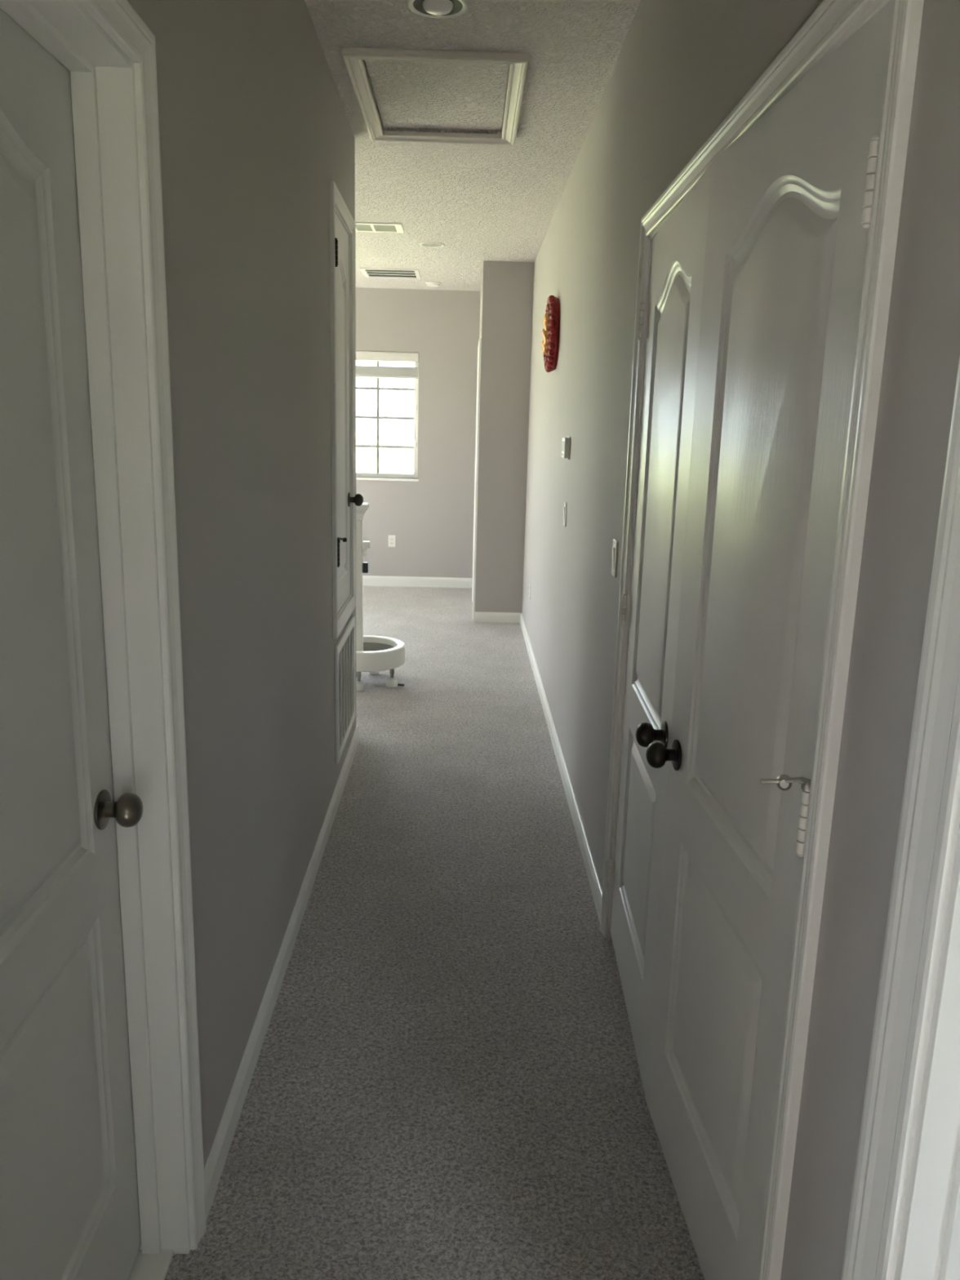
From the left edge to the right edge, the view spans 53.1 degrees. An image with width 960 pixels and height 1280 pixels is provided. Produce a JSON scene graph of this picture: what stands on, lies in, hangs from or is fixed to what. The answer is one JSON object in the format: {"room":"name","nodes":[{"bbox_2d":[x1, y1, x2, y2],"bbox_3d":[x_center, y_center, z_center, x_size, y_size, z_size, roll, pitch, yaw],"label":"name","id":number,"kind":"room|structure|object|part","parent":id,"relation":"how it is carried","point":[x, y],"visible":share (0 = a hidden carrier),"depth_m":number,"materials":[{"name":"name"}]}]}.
{"room":"home hallway","nodes":[
{"label":"home hallway","id":0,"kind":"room"},
{"bbox_2d":[127,0,355,1168],"bbox_3d":[-0.597,-0.370,2.379,0.116,2.780,4.380,1,13,-1],"label":"wall","id":1,"kind":"structure","parent":0,"point":[255,128],"depth_m":2.23,"materials":[{"name":"grey paint"}]},
{"bbox_2d":[0,0,206,1279],"bbox_3d":[-0.578,0.221,1.242,0.148,2.121,0.881,1,13,-1],"label":"door","id":2,"kind":"structure","parent":1,"relation":"in","point":[102,1162],"depth_m":1.45,"materials":[{"name":"white wood"}]},
{"bbox_3d":[-0.575,0.278,1.572,0.044,0.056,0.056,1,13,-1],"label":"knob","id":3,"kind":"part","parent":2,"relation":"part of","materials":[{"name":"grey metal"}]},
{"bbox_3d":[-0.513,0.222,1.244,0.018,2.121,0.881,1,13,-1],"label":"casing","id":4,"kind":"part","parent":2,"relation":"part of","materials":[{"name":"white wood"}]},
{"bbox_2d":[204,724,359,1219],"bbox_3d":[-0.717,0.943,2.675,0.313,0.083,4.393,1,13,-1],"label":"baseboard","id":5,"kind":"structure","parent":1,"relation":"attached to","point":[219,1152],"depth_m":2.51,"materials":[{"name":"white wood"}]},
{"bbox_2d":[334,615,355,764],"bbox_3d":[-0.617,0.199,4.252,0.064,0.499,0.670,1,13,-1],"label":"air vent","id":6,"kind":"object","parent":1,"relation":"in","point":[344,649],"visible":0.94,"depth_m":4.18,"materials":[{"name":"white metal"}]},
{"bbox_2d":[328,180,363,639],"bbox_3d":[-0.596,-0.907,3.986,0.177,1.686,0.726,1,13,-1],"label":"door","id":7,"kind":"structure","parent":1,"relation":"in","point":[345,499],"depth_m":4.02,"materials":[{"name":"white wood"}]},
{"bbox_3d":[-0.543,-0.626,4.295,0.044,0.056,0.056,1,13,-1],"label":"knob","id":8,"kind":"part","parent":7,"relation":"part of","materials":[{"name":"brown metal"}]},
{"bbox_2d":[355,287,480,584],"bbox_3d":[-0.722,-1.897,9.230,7.600,2.780,0.120,1,13,-1],"label":"wall","id":9,"kind":"structure","parent":0,"point":[430,519],"depth_m":9.17,"materials":[{"name":"grey paint"}]},
{"bbox_2d":[355,351,418,481],"bbox_3d":[-1.131,-2.133,9.161,1.112,1.194,0.142,1,13,-1],"label":"window","id":10,"kind":"structure","parent":9,"relation":"in","point":[366,476],"depth_m":9.23,"materials":[{"name":"white plastic"}]},
{"bbox_2d":[355,351,418,447],"bbox_3d":[-1.126,-2.280,9.106,1.082,0.870,0.066,1,13,-1],"label":"window blind","id":11,"kind":"object","parent":10,"relation":"attached to","point":[374,371],"visible":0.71,"depth_m":9.03,"materials":[{"name":"white plastic"}]},
{"bbox_3d":[-1.122,-2.488,9.067,1.068,0.016,0.052,1,13,-1],"label":"rail","id":12,"kind":"part","parent":11,"relation":"part of","materials":[{"name":"white plastic"}]},
{"bbox_3d":[-0.601,-2.224,9.111,0.028,0.785,0.027,1,13,-1],"label":"pull cord","id":13,"kind":"part","parent":11,"relation":"part of","materials":[{"name":"white plastic"}]},
{"bbox_3d":[-1.146,-1.556,9.266,1.112,0.022,0.097,1,13,-1],"label":"sill","id":14,"kind":"part","parent":10,"relation":"part of","materials":[{"name":"white wood"}]},
{"bbox_2d":[388,534,395,546],"bbox_3d":[-0.860,-0.964,9.370,0.070,0.115,0.009,1,13,-1],"label":"wall outlet","id":15,"kind":"object","parent":9,"relation":"attached to","point":[391,538],"visible":1,"depth_m":9.37,"materials":[{"name":"white plastic"}]},
{"bbox_2d":[362,575,472,588],"bbox_3d":[-2.315,-0.609,9.428,4.478,0.100,0.013,1,13,-1],"label":"baseboard","id":16,"kind":"structure","parent":9,"relation":"attached to","point":[367,580],"depth_m":9.45,"materials":[{"name":"white wood"}]},
{"bbox_2d":[164,586,704,1279],"bbox_3d":[-0.681,0.862,3.508,7.600,0.120,12.490,1,13,-1],"label":"floor","id":17,"kind":"structure","parent":0,"point":[446,1083],"depth_m":2.50,"materials":[{"name":"carpet"}]},
{"bbox_2d":[355,502,404,691],"bbox_3d":[-0.695,-0.282,5.830,0.494,1.105,0.490,1,13,-1],"label":"stand","id":18,"kind":"object","parent":17,"relation":"on","point":[374,654],"visible":0.7,"depth_m":5.71,"materials":[{"name":"white plastic"}]},
{"bbox_3d":[-0.724,0.212,5.735,0.032,0.071,0.032,1,13,-1],"label":"foot stem","id":19,"kind":"part","parent":18,"relation":"part of","materials":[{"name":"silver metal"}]},
{"bbox_3d":[-0.730,-0.281,5.702,0.080,0.863,0.080,1,13,-1],"label":"upright post","id":20,"kind":"part","parent":18,"relation":"part of","materials":[{"name":"white"}]},
{"bbox_2d":[355,635,404,671],"bbox_3d":[-0.707,0.080,5.910,0.490,0.118,0.490,1,13,-1],"label":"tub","id":21,"kind":"object","parent":18,"relation":"in","point":[376,653],"depth_m":5.75,"materials":[{"name":"white plastic"}]},
{"bbox_3d":[-0.534,0.194,5.835,0.032,0.071,0.032,1,13,-1],"label":"foot stem","id":22,"kind":"part","parent":18,"relation":"part of","materials":[{"name":"silver metal"}]},
{"bbox_2d":[304,0,640,290],"bbox_3d":[-0.607,-1.982,2.876,7.600,0.150,12.490,1,13,-1],"label":"ceiling","id":23,"kind":"structure","parent":0,"point":[490,202],"depth_m":4.29,"materials":[{"name":"white paint"}]},
{"bbox_2d":[355,222,404,232],"bbox_3d":[-0.800,-2.625,6.106,0.620,0.008,0.270,1,13,-1],"label":"ceiling vent","id":24,"kind":"object","parent":23,"relation":"in","point":[359,226],"visible":0.48,"depth_m":6.09,"materials":[{"name":"white plastic"}]},
{"bbox_2d":[360,267,421,279],"bbox_3d":[-0.734,-3.033,7.952,0.470,0.010,0.470,1,13,-1],"label":"ceiling vent","id":25,"kind":"object","parent":23,"relation":"in","point":[380,273],"visible":1,"depth_m":7.95,"materials":[{"name":"white plastic"}]},
{"bbox_2d":[419,241,444,247],"bbox_3d":[-0.333,-2.734,6.651,0.176,0.007,0.176,1,13,-1],"label":"recessed light","id":26,"kind":"object","parent":23,"relation":"in","point":[428,244],"visible":1,"depth_m":6.65,"materials":[{"name":"white plastic"}]},
{"bbox_2d":[425,281,441,287],"bbox_3d":[-0.411,-3.122,8.449,0.140,0.034,0.140,1,13,-1],"label":"smoke detector","id":27,"kind":"object","parent":23,"relation":"attached to","point":[431,284],"visible":1,"depth_m":8.40,"materials":[{"name":"white plastic"}]},
{"bbox_2d":[341,46,529,145],"bbox_3d":[-0.154,-2.075,3.683,0.627,0.057,0.983,1,13,-1],"label":"attic hatch","id":28,"kind":"object","parent":23,"relation":"attached to","point":[413,88],"visible":0.98,"depth_m":3.62,"materials":[{"name":"white paint"}]},
{"bbox_3d":[-0.154,-2.093,3.674,0.502,0.018,0.854,1,13,-1],"label":"hatch panel","id":29,"kind":"part","parent":28,"relation":"part of","materials":[{"name":"white paint"}]},
{"bbox_2d":[406,0,468,18],"bbox_3d":[-0.125,-1.876,2.854,0.184,0.024,0.184,1,13,-1],"label":"recessed light","id":30,"kind":"object","parent":23,"relation":"in","point":[438,9],"visible":1,"depth_m":2.85,"materials":[{"name":"white plastic"}]},
{"bbox_3d":[-0.125,-1.875,2.854,0.092,0.024,0.092,1,13,-1],"label":"bulb","id":31,"kind":"part","parent":30,"relation":"part of","materials":[{"name":"white glass"}]},
{"bbox_2d":[474,260,534,615],"bbox_3d":[1.534,-1.653,8.396,3.109,2.780,1.670,1,13,-1],"label":"wall","id":32,"kind":"structure","parent":0,"point":[506,298],"depth_m":7.53,"materials":[{"name":"grey paint"}]},
{"bbox_2d":[471,337,481,619],"bbox_3d":[0.018,-1.349,8.122,0.118,2.228,0.866,1,13,-1],"label":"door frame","id":33,"kind":"structure","parent":32,"relation":"in","point":[480,339],"depth_m":7.78,"materials":[{"name":"white wood"}]},
{"bbox_2d":[474,611,519,622],"bbox_3d":[0.142,-0.184,7.843,0.372,0.083,0.013,1,13,-1],"label":"baseboard","id":34,"kind":"structure","parent":32,"relation":"attached to","point":[495,617],"depth_m":7.84,"materials":[{"name":"white wood"}]},
{"bbox_2d":[521,0,959,1279],"bbox_3d":[0.485,-0.594,3.511,0.115,2.780,8.300,1,13,-1],"label":"wall","id":35,"kind":"structure","parent":0,"point":[681,67],"depth_m":1.32,"materials":[{"name":"grey paint"}]},
{"bbox_2d":[528,582,530,599],"bbox_3d":[0.357,-0.358,6.923,0.009,0.115,0.070,1,13,-1],"label":"wall outlet","id":36,"kind":"object","parent":35,"relation":"attached to","point":[529,582],"visible":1,"depth_m":6.90,"materials":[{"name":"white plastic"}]},
{"bbox_2d":[542,295,559,372],"bbox_3d":[0.382,-1.676,5.267,0.075,0.403,0.405,1,13,-1],"label":"wall ornament","id":37,"kind":"object","parent":35,"relation":"attached to","point":[551,331],"visible":1,"depth_m":5.13,"materials":[{"name":"red plastic"}]},
{"bbox_2d":[520,613,602,925],"bbox_3d":[0.377,0.553,4.556,0.013,0.083,6.757,1,13,-1],"label":"baseboard","id":38,"kind":"structure","parent":35,"relation":"attached to","point":[590,868],"depth_m":4.08,"materials":[{"name":"white wood"}]},
{"bbox_2d":[563,501,567,526],"bbox_3d":[0.403,-0.600,4.574,0.012,0.115,0.070,1,13,-1],"label":"light switch","id":39,"kind":"object","parent":35,"relation":"attached to","point":[565,502],"visible":1,"depth_m":4.55,"materials":[{"name":"white plastic"}]},
{"bbox_2d":[561,436,570,459],"bbox_3d":[0.401,-0.899,4.497,0.030,0.104,0.132,1,13,-1],"label":"thermostat","id":40,"kind":"object","parent":35,"relation":"attached to","point":[566,446],"visible":1,"depth_m":4.44,"materials":[{"name":"white plastic"}]},
{"bbox_3d":[0.412,-0.899,4.498,0.008,0.104,0.132,1,13,-1],"label":"plate","id":41,"kind":"part","parent":40,"relation":"part of","materials":[{"name":"white plastic"}]},
{"bbox_2d":[611,538,617,577],"bbox_3d":[0.422,-0.258,3.032,0.012,0.115,0.070,1,13,-1],"label":"light switch","id":42,"kind":"object","parent":35,"relation":"attached to","point":[615,548],"visible":1,"depth_m":3.01,"materials":[{"name":"white plastic"}]},
{"bbox_2d":[600,0,924,1279],"bbox_3d":[0.452,0.068,2.038,0.203,2.125,1.653,1,13,-1],"label":"door","id":43,"kind":"structure","parent":35,"relation":"in","point":[766,264],"depth_m":1.59,"materials":[{"name":"white wood"}]},
{"bbox_3d":[0.368,0.211,2.137,0.044,0.056,0.056,2,13,1],"label":"knob","id":44,"kind":"part","parent":43,"relation":"part of","materials":[{"name":"brown metal"}]},
{"bbox_3d":[0.369,0.240,2.006,0.044,0.056,0.056,1,13,-3],"label":"knob","id":45,"kind":"part","parent":43,"relation":"part of","materials":[{"name":"brown metal"}]},
{"bbox_2d":[840,356,959,1279],"bbox_3d":[0.511,0.386,0.560,0.143,2.150,0.956,1,13,-1],"label":"door","id":46,"kind":"structure","parent":35,"relation":"in","point":[904,1222],"depth_m":0.97,"materials":[{"name":"white wood"}]},
{"label":"outside","id":47,"kind":"structure","parent":0,"visible":0},
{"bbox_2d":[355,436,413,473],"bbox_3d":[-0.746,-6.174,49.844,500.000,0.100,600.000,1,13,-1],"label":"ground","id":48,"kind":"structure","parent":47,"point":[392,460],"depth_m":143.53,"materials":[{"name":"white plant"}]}
]}

